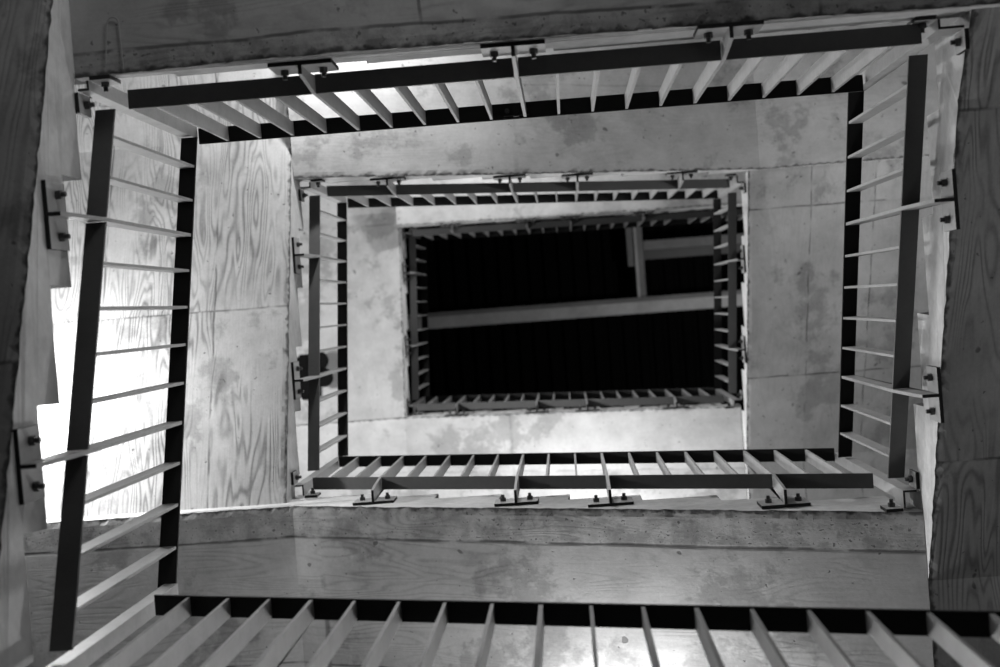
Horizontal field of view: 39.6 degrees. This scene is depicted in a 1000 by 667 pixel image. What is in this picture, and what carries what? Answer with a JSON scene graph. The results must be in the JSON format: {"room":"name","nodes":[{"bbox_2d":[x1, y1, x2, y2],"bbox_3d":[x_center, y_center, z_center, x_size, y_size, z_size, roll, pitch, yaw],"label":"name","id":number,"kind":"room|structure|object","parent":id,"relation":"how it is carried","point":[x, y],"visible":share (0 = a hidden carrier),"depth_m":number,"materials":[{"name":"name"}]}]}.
{"room":"stairwell","nodes":[
{"label":"stairwell","id":0,"kind":"room"},
{"bbox_2d":[404,207,743,442],"bbox_3d":[0.880,-0.382,19.617,6.300,0.080,5.142,-4,-89,3],"label":"ceiling","id":1,"kind":"structure","parent":0,"point":[668,349],"depth_m":19.60,"materials":[{"name":"black"}]},
{"bbox_3d":[0.526,2.319,8.988,5.818,21.300,0.200,-4,-89,3],"label":"wall","id":2,"kind":"structure","parent":0,"visible":0},
{"bbox_2d":[23,494,933,666],"bbox_3d":[-0.406,1.572,6.400,4.294,1.836,1.500,-4,-89,3],"label":"flight","id":3,"kind":"object","parent":2,"relation":"attached to","point":[698,550],"visible":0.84,"depth_m":6.29,"materials":[{"name":"concrete"}]},
{"bbox_2d":[291,448,873,508],"bbox_3d":[0.284,0.687,7.097,2.730,2.694,0.137,-4,-89,3],"label":"stair railing","id":4,"kind":"object","parent":3,"relation":"attached to","point":[832,477],"visible":1,"depth_m":6.80,"materials":[{"name":"grey metal"}]},
{"bbox_2d":[295,403,746,499],"bbox_3d":[-0.150,1.451,11.905,4.294,1.740,1.500,-4,-89,3],"label":"flight","id":5,"kind":"object","parent":2,"relation":"attached to","point":[713,426],"visible":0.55,"depth_m":11.74,"materials":[{"name":"concrete"}]},
{"bbox_2d":[407,387,723,415],"bbox_3d":[0.521,0.565,12.392,2.713,2.544,0.152,-4,-89,3],"label":"stair railing","id":6,"kind":"object","parent":5,"relation":"attached to","point":[683,396],"visible":1,"depth_m":12.12,"materials":[{"name":"grey metal"}]},
{"bbox_3d":[-0.585,1.656,2.548,4.294,1.762,1.500,-4,-89,3],"label":"flight","id":7,"kind":"object","parent":2,"relation":"attached to","visible":0},
{"bbox_2d":[47,583,999,666],"bbox_3d":[0.161,0.772,3.346,2.833,2.592,0.124,-4,-89,3],"label":"stair railing","id":8,"kind":"object","parent":7,"relation":"attached to","point":[945,627],"visible":1,"depth_m":3.67,"materials":[{"name":"black metal"}]},
{"bbox_3d":[0.160,-2.608,8.897,5.818,21.300,0.200,-4,-89,3],"label":"wall","id":9,"kind":"structure","parent":0,"visible":0},
{"bbox_2d":[69,0,999,81],"bbox_3d":[0.758,-1.703,4.298,4.294,0.270,1.500,-4,-89,3],"label":"stair landing","id":10,"kind":"structure","parent":9,"relation":"attached to","point":[159,37],"depth_m":4.25,"materials":[{"name":"wood"}]},
{"bbox_2d":[105,17,123,67],"bbox_3d":[-1.202,-0.902,4.310,0.058,0.004,0.162,-4,-89,3],"label":"wire loop","id":11,"kind":"object","parent":10,"relation":"on","point":[110,17],"visible":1,"depth_m":4.31,"materials":[{"name":"grey metal"}]},
{"bbox_2d":[127,15,969,143],"bbox_3d":[0.127,-0.861,4.973,2.741,1.446,0.116,-4,-89,3],"label":"stair railing","id":12,"kind":"object","parent":10,"relation":"attached to","point":[910,39],"visible":1,"depth_m":4.59,"materials":[{"name":"black metal"}]},
{"bbox_2d":[394,171,745,227],"bbox_3d":[1.168,-1.897,13.107,4.294,1.070,1.500,-4,-89,3],"label":"flight","id":13,"kind":"object","parent":9,"relation":"attached to","point":[410,216],"visible":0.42,"depth_m":12.99,"materials":[{"name":"concrete"}]},
{"bbox_2d":[412,209,742,240],"bbox_3d":[1.091,-1.111,13.823,3.832,2.000,0.082,-4,-89,3],"label":"stair railing","id":14,"kind":"object","parent":13,"relation":"attached to","point":[643,220],"visible":0.93,"depth_m":13.49,"materials":[{"name":"black metal"}]},
{"bbox_2d":[287,17,959,182],"bbox_3d":[0.966,-1.801,8.760,4.294,2.065,1.500,-4,-89,3],"label":"flight","id":15,"kind":"object","parent":9,"relation":"attached to","point":[800,131],"visible":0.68,"depth_m":8.92,"materials":[{"name":"concrete"}]},
{"bbox_2d":[327,170,745,207],"bbox_3d":[0.356,-0.953,9.633,2.716,3.039,0.136,-4,-89,3],"label":"stair railing","id":16,"kind":"object","parent":15,"relation":"attached to","point":[355,194],"visible":1,"depth_m":9.36,"materials":[{"name":"black metal"}]},
{"bbox_2d":[624,214,646,297],"bbox_3d":[1.819,-1.636,19.082,0.220,0.185,2.362,-4,-89,3],"label":"roof beam","id":17,"kind":"structure","parent":9,"relation":"attached to","point":[634,242],"depth_m":19.04,"materials":[{"name":"paint"}]},
{"bbox_3d":[-2.654,0.075,9.087,0.200,21.300,5.142,-4,-89,3],"label":"wall","id":18,"kind":"structure","parent":0,"visible":0},
{"bbox_2d":[0,0,91,666],"bbox_3d":[-2.087,-0.624,3.955,1.500,1.173,3.218,-4,-89,3],"label":"flight","id":19,"kind":"object","parent":18,"relation":"attached to","point":[39,138],"visible":0.99,"depth_m":3.94,"materials":[{"name":"wood"}]},
{"bbox_2d":[13,74,197,651],"bbox_3d":[-1.196,0.026,4.633,0.118,1.961,1.678,-4,-89,3],"label":"stair railing","id":20,"kind":"object","parent":19,"relation":"attached to","point":[29,461],"visible":1,"depth_m":4.33,"materials":[{"name":"black metal"}]},
{"bbox_2d":[37,68,303,518],"bbox_3d":[-1.916,-0.705,7.637,1.500,1.207,3.218,-4,-89,3],"label":"flight","id":21,"kind":"object","parent":18,"relation":"attached to","point":[240,448],"visible":0.52,"depth_m":7.48,"materials":[{"name":"wood"}]},
{"bbox_2d":[291,179,347,470],"bbox_3d":[-1.013,-0.068,8.329,0.141,1.906,1.649,-4,-89,3],"label":"stair railing","id":22,"kind":"object","parent":21,"relation":"attached to","point":[313,378],"visible":0.98,"depth_m":8.03,"materials":[{"name":"black metal"}]},
{"bbox_2d":[295,180,409,424],"bbox_3d":[-1.671,-0.820,12.899,1.500,1.145,3.218,-4,-89,3],"label":"flight","id":23,"kind":"object","parent":18,"relation":"attached to","point":[378,386],"visible":0.37,"depth_m":12.68,"materials":[{"name":"concrete"}]},
{"bbox_2d":[297,352,332,399],"bbox_3d":[-1.632,0.369,12.380,0.334,0.260,0.424,-4,-89,3],"label":"emergency light","id":24,"kind":"object","parent":23,"relation":"attached to","point":[325,381],"visible":0.44,"depth_m":12.35,"materials":[{"name":"black plastic"}]},
{"bbox_2d":[402,227,429,399],"bbox_3d":[-0.777,-0.191,13.450,0.140,1.686,1.634,-4,-89,3],"label":"stair railing","id":25,"kind":"object","parent":23,"relation":"attached to","point":[414,345],"visible":0.98,"depth_m":13.19,"materials":[{"name":"black metal"}]},
{"bbox_2d":[407,290,742,330],"bbox_3d":[0.816,-0.304,19.020,5.818,0.180,0.218,-4,-89,3],"label":"roof beam","id":26,"kind":"structure","parent":18,"relation":"attached to","point":[705,300],"depth_m":18.94,"materials":[{"name":"paint"}]},
{"bbox_3d":[3.341,-0.365,8.799,0.200,21.300,5.142,-4,-89,3],"label":"wall","id":27,"kind":"structure","parent":0,"visible":0},
{"bbox_2d":[643,233,743,259],"bbox_3d":[2.822,-1.205,19.088,1.696,0.160,0.255,-4,-89,3],"label":"roof beam","id":28,"kind":"structure","parent":27,"relation":"attached to","point":[694,243],"depth_m":19.04,"materials":[{"name":"metal"}]},
{"bbox_2d":[741,157,932,502],"bbox_3d":[2.600,0.417,10.197,1.500,1.310,3.218,-4,-89,3],"label":"flight","id":29,"kind":"object","parent":27,"relation":"attached to","point":[793,238],"visible":0.36,"depth_m":10.14,"materials":[{"name":"concrete"}]},
{"bbox_2d":[713,192,746,408],"bbox_3d":[1.767,-0.253,11.023,0.143,2.025,1.646,-4,-89,3],"label":"stair railing","id":30,"kind":"object","parent":29,"relation":"attached to","point":[732,348],"visible":1,"depth_m":10.78,"materials":[{"name":"black metal"}]},
{"bbox_2d":[910,7,999,666],"bbox_3d":[2.354,0.533,4.909,1.500,1.240,3.218,-4,-89,3],"label":"flight","id":31,"kind":"object","parent":27,"relation":"attached to","point":[958,495],"visible":0.91,"depth_m":4.95,"materials":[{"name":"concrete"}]},
{"bbox_2d":[834,54,959,512],"bbox_3d":[1.522,-0.151,5.675,0.134,2.148,1.677,-4,-89,3],"label":"stair railing","id":32,"kind":"object","parent":31,"relation":"attached to","point":[914,92],"visible":0.98,"depth_m":5.35,"materials":[{"name":"black metal"}]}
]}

